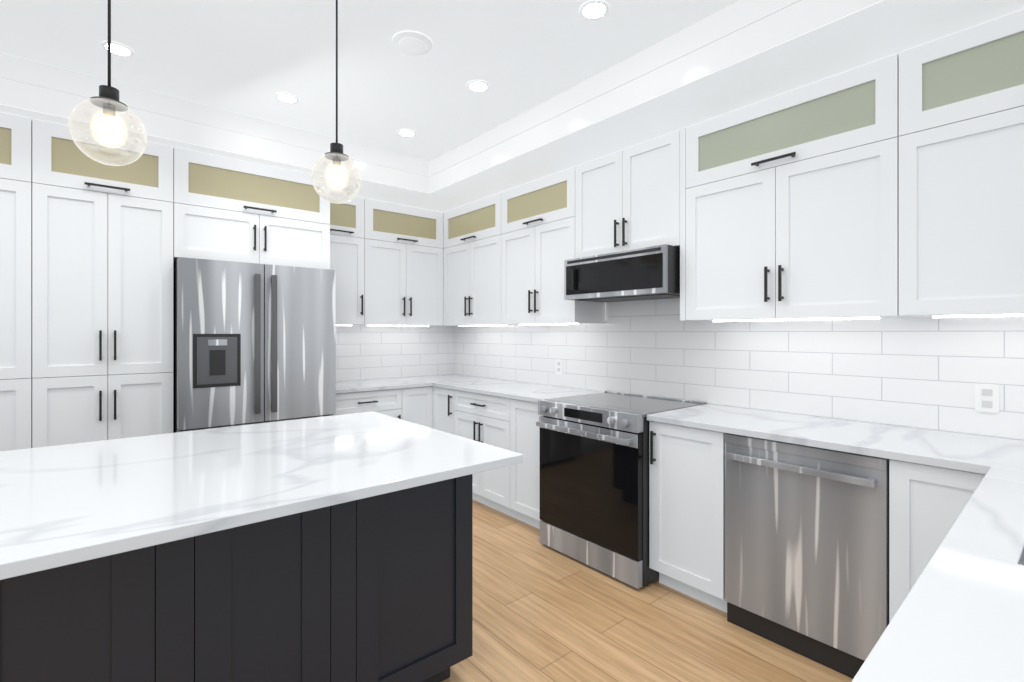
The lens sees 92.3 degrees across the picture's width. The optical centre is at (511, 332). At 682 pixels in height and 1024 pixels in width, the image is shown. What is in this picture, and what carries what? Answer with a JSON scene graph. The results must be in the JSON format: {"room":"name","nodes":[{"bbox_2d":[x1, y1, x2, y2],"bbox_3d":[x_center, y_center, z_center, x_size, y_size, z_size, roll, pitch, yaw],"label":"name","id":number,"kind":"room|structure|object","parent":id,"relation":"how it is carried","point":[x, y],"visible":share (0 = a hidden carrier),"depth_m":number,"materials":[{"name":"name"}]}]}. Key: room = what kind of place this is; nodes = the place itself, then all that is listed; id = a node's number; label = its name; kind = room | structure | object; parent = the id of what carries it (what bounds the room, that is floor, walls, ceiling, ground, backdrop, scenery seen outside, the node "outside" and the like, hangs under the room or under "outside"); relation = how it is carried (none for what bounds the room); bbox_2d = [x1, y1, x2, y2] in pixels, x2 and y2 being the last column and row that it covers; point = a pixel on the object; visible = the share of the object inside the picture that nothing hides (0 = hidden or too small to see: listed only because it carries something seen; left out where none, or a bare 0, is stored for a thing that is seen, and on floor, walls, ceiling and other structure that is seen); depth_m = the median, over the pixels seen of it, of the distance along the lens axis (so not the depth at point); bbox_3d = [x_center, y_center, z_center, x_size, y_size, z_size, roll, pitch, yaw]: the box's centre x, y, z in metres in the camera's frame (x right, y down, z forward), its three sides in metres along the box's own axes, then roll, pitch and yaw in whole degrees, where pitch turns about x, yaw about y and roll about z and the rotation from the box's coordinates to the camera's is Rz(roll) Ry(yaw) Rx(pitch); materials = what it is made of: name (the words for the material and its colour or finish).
{"room":"kitchen","nodes":[
{"label":"kitchen","id":0,"kind":"room"},
{"bbox_2d":[0,0,738,161],"bbox_3d":[-0.542,-1.420,0.290,6.300,0.050,7.700,0,0,-40],"label":"ceiling","id":1,"kind":"structure","parent":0,"point":[235,56],"depth_m":2.45,"materials":[{"name":"white paint"}]},
{"bbox_2d":[392,31,432,54],"bbox_3d":[-0.478,-1.385,2.364,0.190,0.019,0.190,0,0,-40],"label":"smoke detector","id":2,"kind":"object","parent":1,"relation":"attached to","point":[407,42],"visible":1,"depth_m":2.34,"materials":[{"name":"white paint"}]},
{"bbox_2d":[0,0,1023,212],"bbox_3d":[-0.548,-1.268,0.219,6.200,0.254,7.600,0,0,-40],"label":"ceiling","id":3,"kind":"structure","parent":0,"point":[745,53],"depth_m":2.59,"materials":[{"name":"white paint"}]},
{"bbox_2d":[68,0,146,165],"bbox_3d":[-1.216,-0.952,1.486,0.184,0.886,0.184,0,0,-40],"label":"pendant light","id":4,"kind":"object","parent":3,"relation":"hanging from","point":[108,126],"visible":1,"depth_m":1.47,"materials":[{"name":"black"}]},
{"bbox_2d":[101,41,133,56],"bbox_3d":[-1.932,-1.391,2.412,0.128,0.008,0.128,0,0,-40],"label":"recessed light","id":5,"kind":"object","parent":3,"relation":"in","point":[119,49],"visible":0.93,"depth_m":2.41,"materials":[{"name":"white paint"}]},
{"bbox_2d":[275,92,298,103],"bbox_3d":[-1.332,-1.391,2.914,0.128,0.008,0.128,0,0,-40],"label":"recessed light","id":6,"kind":"object","parent":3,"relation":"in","point":[285,97],"visible":1,"depth_m":2.90,"materials":[{"name":"white paint"}]},
{"bbox_2d":[311,0,361,203],"bbox_3d":[-0.687,-0.952,1.928,0.186,0.886,0.186,0,0,-40],"label":"pendant light","id":7,"kind":"object","parent":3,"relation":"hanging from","point":[336,173],"visible":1,"depth_m":1.91,"materials":[{"name":"black"}]},
{"bbox_2d":[397,129,415,136],"bbox_3d":[-0.732,-1.391,3.422,0.128,0.008,0.128,0,0,-40],"label":"recessed light","id":8,"kind":"object","parent":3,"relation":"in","point":[403,132],"visible":1,"depth_m":3.41,"materials":[{"name":"white paint"}]},
{"bbox_2d":[467,80,489,91],"bbox_3d":[-0.191,-1.391,2.774,0.128,0.008,0.128,0,0,-40],"label":"recessed light","id":9,"kind":"object","parent":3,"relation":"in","point":[474,85],"visible":1,"depth_m":2.76,"materials":[{"name":"white paint"}]},
{"bbox_2d":[579,0,608,19],"bbox_3d":[0.355,-1.391,2.122,0.128,0.008,0.128,0,0,-40],"label":"recessed light","id":10,"kind":"object","parent":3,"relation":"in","point":[592,9],"visible":1,"depth_m":2.12,"materials":[{"name":"white paint"}]},
{"bbox_2d":[442,499,852,681],"bbox_3d":[-0.542,1.365,0.290,6.300,0.050,7.700,0,0,-40],"label":"floor","id":11,"kind":"structure","parent":0,"point":[540,613],"depth_m":2.23,"materials":[{"name":"brown wood"}]},
{"bbox_2d":[0,112,31,450],"bbox_3d":[-3.000,0.100,2.655,0.633,2.480,0.713,0,0,-40],"label":"tall cabinet","id":12,"kind":"object","parent":11,"relation":"on","point":[15,131],"visible":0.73,"depth_m":2.58,"materials":[{"name":"white wood"}]},
{"bbox_2d":[32,119,172,447],"bbox_3d":[-2.517,0.100,3.059,0.622,2.480,0.713,0,0,-40],"label":"tall cabinet","id":13,"kind":"object","parent":11,"relation":"on","point":[102,234],"visible":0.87,"depth_m":2.79,"materials":[{"name":"white wood"}]},
{"bbox_2d":[0,474,471,681],"bbox_3d":[-1.493,0.898,1.407,2.675,0.883,0.983,0,0,-40],"label":"kitchen island","id":14,"kind":"object","parent":11,"relation":"on","point":[378,588],"visible":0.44,"depth_m":1.44,"materials":[{"name":"black wood"}]},
{"bbox_2d":[0,411,522,579],"bbox_3d":[-1.419,0.441,1.316,2.770,0.030,1.240,0,0,-40],"label":"island countertop","id":15,"kind":"structure","parent":14,"relation":"on","point":[67,504],"depth_m":1.47,"materials":[{"name":"stone"}]},
{"bbox_2d":[173,257,335,432],"bbox_3d":[-1.856,0.444,3.506,0.942,1.793,0.820,0,0,-40],"label":"fridge","id":16,"kind":"object","parent":11,"relation":"on","point":[254,343],"visible":0.71,"depth_m":3.16,"materials":[{"name":"silver metal"}]},
{"bbox_2d":[334,389,401,418],"bbox_3d":[-1.330,0.898,4.097,0.614,0.883,0.643,0,0,-40],"label":"base cabinet","id":17,"kind":"object","parent":11,"relation":"on","point":[388,402],"visible":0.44,"depth_m":3.91,"materials":[{"name":"white wood"}]},
{"bbox_2d":[401,386,432,427],"bbox_3d":[-0.993,0.898,4.402,0.291,0.883,0.608,0,0,-40],"label":"base cabinet","id":18,"kind":"object","parent":11,"relation":"on","point":[417,402],"visible":0.28,"depth_m":4.18,"materials":[{"name":"white wood"}]},
{"bbox_2d":[433,386,453,433],"bbox_3d":[-0.358,0.898,4.320,0.643,0.883,0.328,0,0,-40],"label":"base cabinet","id":19,"kind":"object","parent":11,"relation":"on","point":[443,398],"visible":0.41,"depth_m":4.15,"materials":[{"name":"white wood"}]},
{"bbox_2d":[454,390,519,519],"bbox_3d":[-0.023,0.898,3.920,0.643,0.883,0.711,0,0,-40],"label":"base cabinet","id":20,"kind":"object","parent":11,"relation":"on","point":[483,418],"visible":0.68,"depth_m":3.69,"materials":[{"name":"white wood"}]},
{"bbox_2d":[510,399,541,528],"bbox_3d":[0.343,0.898,3.509,0.608,0.883,0.384,0,0,-40],"label":"base cabinet","id":21,"kind":"object","parent":11,"relation":"on","point":[524,432],"visible":0.37,"depth_m":3.35,"materials":[{"name":"white wood"}]},
{"bbox_2d":[536,391,705,588],"bbox_3d":[0.649,0.877,3.019,0.730,0.925,0.754,0,0,-40],"label":"range","id":22,"kind":"object","parent":11,"relation":"on","point":[594,448],"visible":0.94,"depth_m":2.77,"materials":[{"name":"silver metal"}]},
{"bbox_2d":[649,421,726,612],"bbox_3d":[1.069,0.898,2.613,0.643,0.883,0.401,0,0,-40],"label":"base cabinet","id":23,"kind":"object","parent":11,"relation":"on","point":[687,464],"visible":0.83,"depth_m":2.42,"materials":[{"name":"white wood"}]},
{"bbox_2d":[725,433,889,678],"bbox_3d":[1.381,0.901,2.207,0.630,0.878,0.614,0,0,-40],"label":"dishwasher","id":24,"kind":"object","parent":11,"relation":"on","point":[807,527],"visible":0.84,"depth_m":2.00,"materials":[{"name":"silver metal"}]},
{"bbox_2d":[889,459,984,622],"bbox_3d":[1.702,0.898,1.883,0.608,0.883,0.285,0,0,-40],"label":"base cabinet","id":25,"kind":"object","parent":11,"relation":"on","point":[925,501],"visible":0.33,"depth_m":1.74,"materials":[{"name":"white wood"}]},
{"bbox_3d":[1.302,0.898,0.951,2.418,0.883,0.630,0,0,-40],"label":"base cabinet","id":26,"kind":"object","parent":11,"relation":"on","visible":0},
{"bbox_2d":[336,374,1023,681],"bbox_3d":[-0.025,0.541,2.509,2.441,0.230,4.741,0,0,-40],"label":"countertop","id":27,"kind":"structure","parent":26,"relation":"on","point":[962,619],"depth_m":1.04,"materials":[{"name":"stone"}]},
{"bbox_2d":[457,302,1017,439],"bbox_3d":[1.868,-0.028,2.240,0.100,2.735,7.600,0,0,-40],"label":"wall","id":28,"kind":"structure","parent":0,"point":[606,302],"depth_m":2.84,"materials":[{"name":"white paint"}]},
{"bbox_2d":[442,213,444,325],"bbox_3d":[-0.628,-0.605,4.889,0.328,1.070,0.328,0,0,-40],"label":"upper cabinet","id":29,"kind":"object","parent":28,"relation":"attached to","point":[443,213],"visible":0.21,"depth_m":4.66,"materials":[{"name":"white wood"}]},
{"bbox_2d":[444,193,510,325],"bbox_3d":[-0.256,-0.605,4.417,0.363,1.070,0.872,0,0,-40],"label":"upper cabinet","id":30,"kind":"object","parent":28,"relation":"attached to","point":[472,231],"visible":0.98,"depth_m":4.29,"materials":[{"name":"white wood"}]},
{"bbox_2d":[470,325,506,325],"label":"under-cabinet light","id":31,"kind":"object","parent":30,"relation":"attached to","point":[470,325],"depth_m":4.31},
{"bbox_2d":[501,167,605,324],"bbox_3d":[0.284,-0.605,3.771,0.363,1.070,0.808,0,0,-40],"label":"upper cabinet","id":32,"kind":"object","parent":28,"relation":"attached to","point":[538,216],"visible":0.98,"depth_m":3.64,"materials":[{"name":"white wood"}]},
{"bbox_2d":[519,323,578,324],"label":"under-cabinet light","id":33,"kind":"object","parent":32,"relation":"attached to","point":[568,323],"depth_m":3.72,"materials":[{"name":"white plastic"}]},
{"bbox_2d":[556,359,561,373],"bbox_3d":[0.375,0.270,3.930,0.006,0.116,0.072,0,0,-40],"label":"outlet","id":34,"kind":"object","parent":28,"relation":"attached to","point":[558,362],"visible":1,"depth_m":3.93,"materials":[{"name":"white plastic"}]},
{"bbox_2d":[575,130,679,257],"bbox_3d":[0.798,-0.816,3.155,0.363,0.648,0.792,0,0,-40],"label":"upper cabinet","id":35,"kind":"object","parent":28,"relation":"attached to","point":[629,198],"visible":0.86,"depth_m":3.02,"materials":[{"name":"white wood"}]},
{"bbox_2d":[564,244,679,301],"bbox_3d":[0.753,-0.353,3.127,0.468,0.270,0.772,0,0,-40],"label":"microwave","id":36,"kind":"object","parent":35,"relation":"attached to","point":[653,272],"visible":0.92,"depth_m":2.93,"materials":[{"name":"black glass"}]},
{"bbox_2d":[336,298,1023,439],"bbox_3d":[0.345,-0.010,2.791,1.530,0.980,4.800,0,0,-40],"label":"backsplash","id":37,"kind":"structure","parent":28,"relation":"attached to","point":[917,372],"depth_m":2.77,"materials":[{"name":"tile"}]},
{"bbox_2d":[680,128,688,320],"bbox_3d":[1.077,-0.605,2.849,0.328,1.070,0.033,0,0,-40],"label":"filler panel","id":38,"kind":"object","parent":28,"relation":"attached to","point":[682,131],"visible":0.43,"depth_m":2.74,"materials":[{"name":"white wood"}]},
{"bbox_2d":[686,54,911,320],"bbox_3d":[1.379,-0.605,2.461,0.363,1.070,0.947,0,0,-40],"label":"upper cabinet","id":39,"kind":"object","parent":28,"relation":"attached to","point":[792,197],"visible":0.99,"depth_m":2.29,"materials":[{"name":"white painted wood"},{"name":"sage green frosted glass"},{"name":"black metal"}]},
{"bbox_2d":[713,317,879,321],"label":"under-cabinet light","id":40,"kind":"object","parent":39,"relation":"attached to","point":[766,319],"depth_m":2.39,"materials":[{"name":"white plastic"}]},
{"bbox_2d":[899,9,1023,316],"bbox_3d":[1.988,-0.605,1.733,0.363,1.070,0.947,0,0,-40],"label":"upper cabinet","id":41,"kind":"object","parent":28,"relation":"attached to","point":[961,94],"visible":1,"depth_m":1.86,"materials":[{"name":"white painted wood"},{"name":"sage green frosted glass"},{"name":"black metal"}]},
{"bbox_2d":[932,314,1023,317],"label":"under-cabinet light","id":42,"kind":"object","parent":41,"relation":"attached to","point":[1011,314],"depth_m":1.90,"materials":[{"name":"white plastic"}]},
{"bbox_2d":[975,384,998,412],"bbox_3d":[1.962,0.270,2.032,0.006,0.116,0.072,0,0,-40],"label":"outlet","id":43,"kind":"object","parent":28,"relation":"attached to","point":[986,395],"visible":1,"depth_m":2.03,"materials":[{"name":"white plastic"}]},
{"bbox_3d":[-2.980,-0.027,3.205,6.300,2.735,0.100,0,0,-40],"label":"wall","id":44,"kind":"structure","parent":0,"visible":0},
{"bbox_2d":[173,147,329,268],"bbox_3d":[-1.911,-0.802,3.566,0.953,0.675,0.713,0,0,-40],"label":"upper cabinet","id":45,"kind":"object","parent":44,"relation":"attached to","point":[225,209],"visible":0.91,"depth_m":3.27,"materials":[{"name":"white wood"}]},
{"bbox_2d":[329,192,363,324],"bbox_3d":[-1.498,-0.605,4.139,0.412,1.070,0.363,0,0,-40],"label":"upper cabinet","id":46,"kind":"object","parent":44,"relation":"attached to","point":[346,224],"visible":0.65,"depth_m":4.08,"materials":[{"name":"white wood"}]},
{"bbox_2d":[364,198,442,325],"bbox_3d":[-1.042,-0.605,4.521,0.775,1.070,0.363,0,0,-40],"label":"upper cabinet","id":47,"kind":"object","parent":44,"relation":"attached to","point":[403,245],"visible":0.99,"depth_m":4.38,"materials":[{"name":"white wood"}]},
{"bbox_2d":[367,325,404,325],"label":"under-cabinet light","id":48,"kind":"object","parent":47,"relation":"attached to","point":[367,325],"depth_m":4.41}
]}

